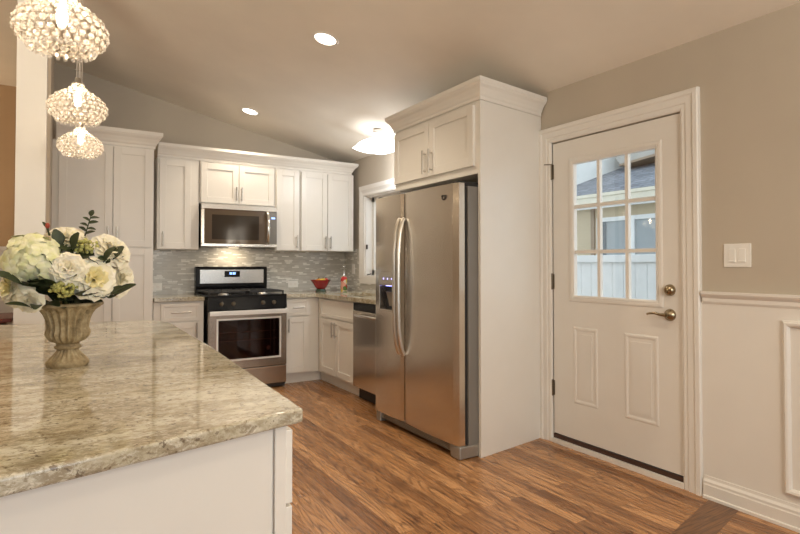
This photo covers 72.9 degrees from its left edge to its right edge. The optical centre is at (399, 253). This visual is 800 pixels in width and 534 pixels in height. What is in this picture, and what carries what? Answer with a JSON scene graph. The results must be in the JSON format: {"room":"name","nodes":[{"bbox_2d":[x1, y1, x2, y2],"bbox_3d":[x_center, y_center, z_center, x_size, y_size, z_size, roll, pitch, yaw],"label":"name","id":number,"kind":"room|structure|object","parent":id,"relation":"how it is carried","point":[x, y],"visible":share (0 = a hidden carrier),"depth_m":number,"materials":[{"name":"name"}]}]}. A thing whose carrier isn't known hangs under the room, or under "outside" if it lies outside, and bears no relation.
{"room":"kitchen","nodes":[
{"label":"kitchen","id":0,"kind":"room"},
{"bbox_2d":[0,85,15,324],"bbox_3d":[-5.491,-0.218,4.633,3.990,3.050,0.140,1,-1,-32],"label":"wall","id":1,"kind":"structure","parent":0,"point":[7,93],"depth_m":5.53,"materials":[{"name":"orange paint"}]},
{"bbox_2d":[0,0,17,86],"bbox_3d":[-2.863,-1.885,0.435,3.990,0.120,10.100,1,-1,-32],"label":"ceiling","id":2,"kind":"structure","parent":0,"point":[8,40],"depth_m":4.55,"materials":[{"name":"paint"}]},
{"bbox_2d":[13,0,47,323],"bbox_3d":[-2.052,-0.284,3.009,0.138,3.120,0.130,1,-1,-32],"label":"wall column","id":3,"kind":"structure","parent":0,"point":[32,68],"depth_m":2.96,"materials":[{"name":"paint"}]},
{"bbox_2d":[15,287,45,312],"bbox_3d":[-0.983,0.153,1.497,0.075,0.138,0.140,-1,-2,43],"label":"rose","id":4,"kind":"object","parent":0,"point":[32,297],"visible":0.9,"depth_m":1.46,"materials":[{"name":"beige plant"}]},
{"bbox_2d":[0,232,61,299],"bbox_3d":[-1.005,0.081,1.482,0.154,0.282,0.150,0,-1,-19],"label":"hydrangea","id":5,"kind":"object","parent":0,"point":[27,256],"visible":0.8,"depth_m":1.44,"materials":[{"name":"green plant"}]},
{"bbox_2d":[45,2,54,300],"bbox_3d":[-3.205,-0.250,4.753,0.258,3.120,2.350,1,-1,-32],"label":"wall","id":6,"kind":"structure","parent":0,"point":[51,62],"depth_m":3.84,"materials":[{"name":"beige paint"}]},
{"bbox_2d":[100,283,135,297],"bbox_3d":[-0.872,0.141,1.596,0.165,0.108,0.101,0,-1,15],"label":"leaf sprig","id":7,"kind":"object","parent":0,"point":[129,285],"visible":0.34,"depth_m":1.60,"materials":[{"name":"green plant"}]},
{"bbox_2d":[54,63,333,368],"bbox_3d":[-1.953,-0.227,5.807,3.260,3.114,0.120,1,-1,-32],"label":"wall","id":8,"kind":"structure","parent":0,"point":[128,108],"depth_m":5.51,"materials":[{"name":"beige paint"}]},
{"bbox_2d":[153,156,198,249],"bbox_3d":[-2.214,-0.484,5.349,0.378,0.880,0.384,1,-1,-32],"label":"upper cabinet","id":9,"kind":"object","parent":8,"relation":"attached to","point":[176,180],"visible":0.97,"depth_m":5.22,"materials":[{"name":"paint"}]},
{"bbox_2d":[199,161,274,206],"bbox_3d":[-1.724,-0.708,5.658,0.764,0.420,0.384,1,-1,-32],"label":"upper cabinet","id":10,"kind":"object","parent":8,"relation":"attached to","point":[219,183],"visible":0.97,"depth_m":5.51,"materials":[{"name":"paint"}]},
{"bbox_2d":[199,203,276,248],"bbox_3d":[-1.699,-0.277,5.618,0.760,0.428,0.451,1,-1,-32],"label":"microwave","id":11,"kind":"object","parent":10,"relation":"attached to","point":[220,225],"visible":1,"depth_m":5.47,"materials":[{"name":"silver metal"}]},
{"bbox_2d":[157,142,358,174],"bbox_3d":[-1.475,-0.977,5.810,2.112,0.125,0.396,1,-1,-32],"label":"crown molding","id":12,"kind":"structure","parent":8,"relation":"attached to","point":[171,150],"depth_m":5.58,"materials":[{"name":"paint"}]},
{"bbox_2d":[265,168,299,251],"bbox_3d":[-1.280,-0.472,5.930,0.275,0.880,0.384,1,-1,-32],"label":"upper cabinet","id":13,"kind":"object","parent":8,"relation":"attached to","point":[287,181],"visible":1,"depth_m":5.80,"materials":[{"name":"paint"}]},
{"bbox_2d":[290,170,352,251],"bbox_3d":[-0.883,-0.468,6.176,0.650,0.880,0.384,1,-1,-32],"label":"upper cabinet","id":14,"kind":"object","parent":8,"relation":"attached to","point":[326,199],"visible":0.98,"depth_m":6.03,"materials":[{"name":"paint"}]},
{"bbox_2d":[52,0,799,162],"bbox_3d":[0.449,-1.551,1.968,3.260,0.817,9.220,1,-1,-32],"label":"ceiling","id":15,"kind":"structure","parent":0,"point":[215,59],"depth_m":3.71,"materials":[{"name":"paint"}]},
{"bbox_2d":[10,0,109,62],"bbox_3d":[-0.863,-1.175,1.393,0.226,1.320,0.226,1,-1,-32],"label":"crystal pendant","id":16,"kind":"object","parent":15,"relation":"hanging from","point":[63,15],"visible":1,"depth_m":1.33,"materials":[{"name":"glass"}]},
{"bbox_2d":[45,0,108,126],"bbox_3d":[-1.278,-1.181,2.159,0.217,1.320,0.217,1,-1,-32],"label":"crystal pendant","id":17,"kind":"object","parent":15,"relation":"hanging from","point":[78,87],"visible":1,"depth_m":2.10,"materials":[{"name":"white"}]},
{"bbox_2d":[56,0,103,158],"bbox_3d":[-1.664,-1.166,2.831,0.217,1.320,0.217,1,-1,-32],"label":"crystal pendant","id":18,"kind":"object","parent":15,"relation":"hanging from","point":[74,147],"visible":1,"depth_m":2.77,"materials":[{"name":"white"}]},
{"bbox_2d":[241,107,258,115],"bbox_3d":[-1.475,-1.401,5.326,0.180,0.043,0.184,1,-1,-32],"label":"recessed light","id":19,"kind":"object","parent":15,"relation":"in","point":[246,110],"visible":1,"depth_m":5.32,"materials":[{"name":"glass"}]},
{"bbox_2d":[312,31,338,45],"bbox_3d":[-0.502,-1.447,3.647,0.180,0.043,0.184,1,-1,-32],"label":"recessed light","id":20,"kind":"object","parent":15,"relation":"in","point":[323,38],"visible":1,"depth_m":3.64,"materials":[{"name":"glass"}]},
{"bbox_2d":[353,129,393,153],"bbox_3d":[-0.204,-1.079,5.179,0.400,0.204,0.400,1,-1,-32],"label":"flush light","id":21,"kind":"object","parent":15,"relation":"attached to","point":[374,145],"visible":0.93,"depth_m":5.06,"materials":[{"name":"glass"}]},
{"bbox_2d":[271,379,799,533],"bbox_3d":[-1.494,1.279,1.164,7.350,0.081,10.200,1,-1,-32],"label":"floor","id":22,"kind":"structure","parent":0,"point":[354,472],"depth_m":2.93,"materials":[{"name":"brown wood"}]},
{"bbox_2d":[0,313,12,324],"bbox_3d":[-4.281,0.939,4.691,1.530,0.740,0.720,1,-1,-32],"label":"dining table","id":23,"kind":"object","parent":22,"relation":"on","point":[5,318],"visible":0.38,"depth_m":4.88,"materials":[{"name":"brown wood"}]},
{"bbox_2d":[50,121,162,321],"bbox_3d":[-2.649,0.117,4.885,0.832,2.390,0.694,1,-1,-32],"label":"pantry cabinet","id":24,"kind":"object","parent":22,"relation":"on","point":[118,185],"visible":0.33,"depth_m":4.67,"materials":[{"name":"paint"}]},
{"bbox_2d":[0,426,291,533],"bbox_3d":[-1.012,0.803,1.766,0.795,0.896,2.263,1,-1,-32],"label":"base cabinet","id":25,"kind":"object","parent":22,"relation":"on","point":[242,485],"visible":0.37,"depth_m":0.97,"materials":[{"name":"paint"}]},
{"bbox_2d":[0,320,302,496],"bbox_3d":[-1.113,0.340,1.730,0.975,0.029,2.490,1,-1,-32],"label":"countertop","id":26,"kind":"structure","parent":25,"relation":"on","point":[147,390],"depth_m":1.15,"materials":[{"name":"beige stone"}]},
{"bbox_2d":[40,301,103,368],"bbox_3d":[-0.962,0.231,1.569,0.180,0.183,0.180,1,-1,-32],"label":"urn","id":27,"kind":"object","parent":26,"relation":"on","point":[67,327],"visible":0.94,"depth_m":1.53,"materials":[{"name":"stone"}]},
{"bbox_2d":[0,277,29,308],"bbox_3d":[-1.009,0.129,1.494,0.166,0.187,0.099,1,-1,-32],"label":"rose","id":28,"kind":"object","parent":27,"relation":"in","point":[10,291],"visible":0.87,"depth_m":1.45,"materials":[{"name":"beige plant"}]},
{"bbox_2d":[0,271,56,300],"bbox_3d":[-0.993,0.118,1.466,0.135,0.148,0.186,0,-1,-17],"label":"leaf sprig","id":29,"kind":"object","parent":27,"relation":"in","point":[4,274],"visible":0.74,"depth_m":1.43,"materials":[{"name":"green plant"}]},
{"bbox_2d":[5,300,65,309],"bbox_3d":[-0.984,0.156,1.474,0.143,0.072,0.145,1,-1,-32],"label":"leaf sprig","id":30,"kind":"object","parent":27,"relation":"in","point":[54,302],"visible":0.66,"depth_m":1.44,"materials":[{"name":"green plant"}]},
{"bbox_2d":[29,274,76,303],"bbox_3d":[-0.950,0.122,1.482,0.143,0.139,0.120,-1,-2,43],"label":"leaf sprig","id":31,"kind":"object","parent":27,"relation":"in","point":[47,283],"visible":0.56,"depth_m":1.46,"materials":[{"name":"green plant"}]},
{"bbox_2d":[45,223,62,303],"bbox_3d":[-0.984,0.067,1.554,0.012,0.311,0.062,-1,-2,44],"label":"rosebud","id":32,"kind":"object","parent":27,"relation":"in","point":[47,225],"visible":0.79,"depth_m":1.54,"materials":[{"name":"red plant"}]},
{"bbox_2d":[48,281,78,303],"bbox_3d":[-0.922,0.148,1.511,0.065,0.150,0.135,0,-1,-9],"label":"berry spray","id":33,"kind":"object","parent":27,"relation":"in","point":[57,288],"visible":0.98,"depth_m":1.46,"materials":[{"name":"green plant"}]},
{"bbox_2d":[51,229,79,251],"bbox_3d":[-0.957,0.061,1.538,0.092,0.262,0.069,1,-1,-32],"label":"leaf sprig","id":34,"kind":"object","parent":27,"relation":"in","point":[58,236],"visible":0.3,"depth_m":1.51,"materials":[{"name":"green plant"}]},
{"bbox_2d":[43,227,89,253],"bbox_3d":[-0.971,0.071,1.567,0.129,0.303,0.108,1,-1,-32],"label":"rose","id":35,"kind":"object","parent":27,"relation":"in","point":[68,232],"visible":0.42,"depth_m":1.56,"materials":[{"name":"beige plant"}]},
{"bbox_2d":[47,252,87,303],"bbox_3d":[-0.935,0.108,1.500,0.133,0.229,0.090,-1,-1,37],"label":"rose","id":36,"kind":"object","parent":27,"relation":"in","point":[68,264],"visible":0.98,"depth_m":1.47,"materials":[{"name":"beige plant"}]},
{"bbox_2d":[40,305,100,344],"bbox_3d":[-0.962,0.204,1.569,0.167,0.111,0.167,1,-1,-32],"label":"bowl","id":37,"kind":"object","parent":27,"relation":"on","point":[69,325],"depth_m":1.53,"materials":[{"name":"stone"}]},
{"bbox_2d":[58,232,94,303],"bbox_3d":[-0.936,0.065,1.547,0.097,0.254,0.098,0,-1,21],"label":"leaf sprig","id":38,"kind":"object","parent":27,"relation":"in","point":[73,240],"visible":0.31,"depth_m":1.53,"materials":[{"name":"green plant"}]},
{"bbox_2d":[56,287,98,303],"bbox_3d":[-0.899,0.139,1.518,0.112,0.108,0.128,0,-1,-9],"label":"leaf sprig","id":39,"kind":"object","parent":27,"relation":"in","point":[75,300],"visible":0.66,"depth_m":1.51,"materials":[{"name":"green plant"}]},
{"bbox_2d":[70,210,98,303],"bbox_3d":[-0.930,0.031,1.592,0.080,0.325,0.020,1,-1,-32],"label":"leaf sprig","id":40,"kind":"object","parent":27,"relation":"in","point":[91,213],"visible":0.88,"depth_m":1.60,"materials":[{"name":"green plant"}]},
{"bbox_2d":[73,238,98,298],"bbox_3d":[-0.916,0.088,1.557,0.091,0.270,0.052,0,-1,-11],"label":"berry spray","id":41,"kind":"object","parent":27,"relation":"in","point":[83,247],"visible":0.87,"depth_m":1.55,"materials":[{"name":"green plant"}]},
{"bbox_2d":[69,257,115,303],"bbox_3d":[-0.888,0.115,1.532,0.144,0.215,0.099,0,-1,-6],"label":"rose","id":42,"kind":"object","parent":27,"relation":"in","point":[101,278],"visible":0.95,"depth_m":1.52,"materials":[{"name":"beige plant"}]},
{"bbox_2d":[74,247,114,303],"bbox_3d":[-0.887,0.086,1.554,0.114,0.215,0.113,1,-1,-32],"label":"leaf sprig","id":43,"kind":"object","parent":27,"relation":"in","point":[107,253],"visible":0.31,"depth_m":1.55,"materials":[{"name":"green plant"}]},
{"bbox_2d":[76,246,123,303],"bbox_3d":[-0.881,0.085,1.596,0.132,0.219,0.119,-1,-1,24],"label":"leaf sprig","id":44,"kind":"object","parent":27,"relation":"in","point":[119,250],"visible":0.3,"depth_m":1.59,"materials":[{"name":"green plant"}]},
{"bbox_2d":[81,285,124,302],"bbox_3d":[-0.876,0.142,1.560,0.140,0.103,0.114,1,-1,-32],"label":"leaf sprig","id":45,"kind":"object","parent":27,"relation":"in","point":[118,287],"visible":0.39,"depth_m":1.56,"materials":[{"name":"green plant"}]},
{"bbox_2d":[90,234,130,269],"bbox_3d":[-0.878,0.081,1.597,0.089,0.286,0.161,-1,-2,45],"label":"rose","id":46,"kind":"object","parent":27,"relation":"in","point":[106,241],"visible":0.6,"depth_m":1.60,"materials":[{"name":"beige plant"}]},
{"bbox_2d":[111,265,133,298],"bbox_3d":[-0.879,0.119,1.619,0.084,0.212,0.179,-1,-1,36],"label":"rose","id":47,"kind":"object","parent":27,"relation":"in","point":[123,276],"visible":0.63,"depth_m":1.64,"materials":[{"name":"beige plant"}]},
{"bbox_2d":[153,301,203,341],"bbox_3d":[-2.170,0.879,5.191,0.433,0.878,0.654,1,-1,-32],"label":"base cabinet","id":48,"kind":"object","parent":22,"relation":"on","point":[188,316],"visible":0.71,"depth_m":4.98,"materials":[{"name":"paint"}]},
{"bbox_2d":[153,294,204,301],"bbox_3d":[-2.172,0.420,5.203,0.433,0.038,0.636,1,-1,-32],"label":"countertop","id":49,"kind":"structure","parent":48,"relation":"on","point":[159,297],"depth_m":4.99,"materials":[{"name":"beige stone"}]},
{"bbox_2d":[194,267,287,386],"bbox_3d":[-1.620,0.727,5.477,0.764,1.195,0.740,1,-1,-32],"label":"range","id":50,"kind":"object","parent":22,"relation":"on","point":[245,320],"visible":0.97,"depth_m":5.28,"materials":[{"name":"silver metal"}]},
{"bbox_2d":[194,292,286,297],"bbox_3d":[-1.624,0.409,5.490,0.764,0.020,0.625,1,-1,-32],"label":"cooktop","id":51,"kind":"object","parent":50,"relation":"in","point":[219,294],"depth_m":5.28,"materials":[{"name":"black metal"}]},
{"bbox_2d":[285,297,320,382],"bbox_3d":[-1.139,0.892,5.831,0.430,0.878,0.654,1,-1,-32],"label":"base cabinet","id":52,"kind":"object","parent":22,"relation":"on","point":[302,315],"visible":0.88,"depth_m":5.59,"materials":[{"name":"paint"}]},
{"bbox_2d":[319,297,358,395],"bbox_3d":[-0.416,0.885,5.490,0.654,0.878,0.900,1,-1,-32],"label":"base cabinet","id":53,"kind":"object","parent":22,"relation":"on","point":[335,316],"visible":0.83,"depth_m":5.27,"materials":[{"name":"paint"}]},
{"bbox_2d":[277,290,375,304],"bbox_3d":[-0.523,0.423,5.361,0.971,0.038,2.106,1,-1,-32],"label":"countertop","id":54,"kind":"structure","parent":53,"relation":"on","point":[349,295],"depth_m":5.57,"materials":[{"name":"beige stone"}]},
{"bbox_2d":[310,280,330,291],"bbox_3d":[-0.868,0.350,5.976,0.234,0.131,0.238,1,-1,-32],"label":"fruit bowl","id":55,"kind":"object","parent":54,"relation":"on","point":[320,285],"visible":0.99,"depth_m":5.91,"materials":[{"name":"red ceramic"}]},
{"bbox_2d":[341,266,346,290],"bbox_3d":[-0.646,0.277,6.185,0.088,0.285,0.076,1,-1,-32],"label":"soap bottle","id":56,"kind":"object","parent":54,"relation":"on","point":[343,278],"visible":1,"depth_m":6.16,"materials":[{"name":"red plastic"}]},
{"bbox_2d":[353,302,375,403],"bbox_3d":[-0.034,0.875,4.835,0.664,0.872,0.600,1,-1,-32],"label":"dishwasher","id":57,"kind":"object","parent":22,"relation":"on","point":[364,314],"visible":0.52,"depth_m":4.75,"materials":[{"name":"silver metal"}]},
{"bbox_2d":[376,181,478,459],"bbox_3d":[0.361,0.420,3.995,0.808,1.741,1.082,1,-1,-32],"label":"refrigerator","id":58,"kind":"object","parent":22,"relation":"on","point":[427,346],"visible":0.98,"depth_m":3.61,"materials":[{"name":"silver metal"}]},
{"bbox_2d":[385,75,546,457],"bbox_3d":[0.485,0.099,4.015,0.700,2.393,1.168,1,-1,-32],"label":"refrigerator surround","id":59,"kind":"object","parent":22,"relation":"on","point":[482,130],"visible":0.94,"depth_m":3.63,"materials":[{"name":"paint"}]},
{"bbox_2d":[350,3,799,504],"bbox_3d":[1.796,0.054,2.703,0.162,2.430,9.100,1,-1,-32],"label":"wall","id":60,"kind":"structure","parent":0,"point":[747,74],"depth_m":2.71,"materials":[{"name":"beige paint"}]},
{"bbox_2d":[153,248,375,294],"bbox_3d":[-1.042,0.158,5.059,2.195,0.485,2.100,1,-1,-32],"label":"wall tile","id":61,"kind":"structure","parent":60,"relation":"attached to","point":[174,269],"depth_m":6.02,"materials":[{"name":"tile"}]},
{"bbox_2d":[153,283,161,290],"bbox_3d":[-2.441,0.328,5.408,0.118,0.075,0.008,1,-1,-32],"label":"wall outlet","id":62,"kind":"object","parent":61,"relation":"attached to","point":[156,286],"visible":0.7,"depth_m":5.41,"materials":[{"name":"white plastic"}]},
{"bbox_2d":[288,281,297,286],"bbox_3d":[-1.218,0.343,6.168,0.118,0.075,0.008,1,-1,-32],"label":"wall outlet","id":63,"kind":"object","parent":61,"relation":"attached to","point":[290,283],"visible":1,"depth_m":6.17,"materials":[{"name":"white plastic"}]},
{"bbox_2d":[352,264,354,273],"bbox_3d":[-0.545,0.175,6.315,0.008,0.118,0.072,1,-1,-32],"label":"wall outlet","id":64,"kind":"object","parent":61,"relation":"attached to","point":[353,265],"visible":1,"depth_m":6.30,"materials":[{"name":"white plastic"}]},
{"bbox_2d":[359,178,399,283],"bbox_3d":[-0.014,-0.226,5.605,0.181,1.095,1.440,1,-1,-32],"label":"window","id":65,"kind":"structure","parent":60,"relation":"in","point":[367,237],"depth_m":6.09,"materials":[{"name":"paint"}]},
{"bbox_2d":[552,144,555,432],"bbox_3d":[1.369,0.253,3.399,0.148,2.060,0.930,1,-1,-32],"label":"trim","id":66,"kind":"structure","parent":60,"relation":"attached to","point":[552,144],"depth_m":3.75,"materials":[{"name":"paint"}]},
{"bbox_2d":[544,113,683,475],"bbox_3d":[1.286,0.225,3.378,0.108,1.992,0.973,1,-1,-32],"label":"door","id":67,"kind":"structure","parent":60,"relation":"in","point":[617,384],"depth_m":3.28,"materials":[{"name":"paint"}]},
{"bbox_2d":[552,433,683,488],"bbox_3d":[1.360,1.256,3.374,0.170,0.055,0.930,1,-1,-32],"label":"threshold","id":68,"kind":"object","parent":60,"relation":"attached to","point":[668,477],"depth_m":3.26,"materials":[{"name":"paint"}]},
{"bbox_2d":[539,86,702,495],"bbox_3d":[1.292,0.199,3.352,0.030,2.167,1.140,1,-1,-32],"label":"trim","id":69,"kind":"structure","parent":60,"relation":"attached to","point":[686,102],"depth_m":2.94,"materials":[{"name":"paint"}]},
{"bbox_2d":[724,243,750,266],"bbox_3d":[1.696,0.007,2.724,0.012,0.118,0.130,1,-1,-32],"label":"wall switch","id":70,"kind":"object","parent":60,"relation":"attached to","point":[735,255],"visible":1,"depth_m":2.72,"materials":[{"name":"white plastic"}]},
{"bbox_2d":[700,291,799,308],"bbox_3d":[2.833,0.190,0.866,0.036,0.064,4.690,1,-1,-32],"label":"trim","id":71,"kind":"structure","parent":60,"relation":"attached to","point":[708,297],"depth_m":2.64,"materials":[{"name":"paint"}]},
{"bbox_2d":[703,475,799,532],"bbox_3d":[2.828,1.176,0.843,0.024,0.115,4.690,1,-1,-32],"label":"baseboard","id":72,"kind":"structure","parent":60,"relation":"attached to","point":[785,514],"depth_m":2.63,"materials":[{"name":"paint"}]},
{"bbox_2d":[782,320,799,498],"bbox_3d":[2.347,0.696,1.630,0.020,0.806,2.117,1,-1,-32],"label":"trim","id":73,"kind":"structure","parent":60,"relation":"attached to","point":[786,353],"depth_m":2.51,"materials":[{"name":"paint"}]},
{"label":"outside","id":74,"kind":"structure","parent":0,"visible":0},
{"bbox_3d":[5.367,1.618,10.249,13.800,0.100,24.000,1,-1,-32],"label":"ground","id":75,"kind":"structure","parent":74,"visible":0},
{"bbox_2d":[577,149,655,255],"bbox_3d":[5.563,-1.116,9.835,4.760,5.350,11.000,1,-1,-32],"label":"house","id":76,"kind":"structure","parent":75,"relation":"on","point":[642,164],"depth_m":9.23,"materials":[{"name":"beige"}]},
{"bbox_2d":[577,254,655,299],"bbox_3d":[2.069,0.720,7.066,0.120,1.570,10.046,1,-1,-32],"label":"fence","id":77,"kind":"object","parent":75,"relation":"on","point":[643,266],"visible":0.03,"depth_m":6.30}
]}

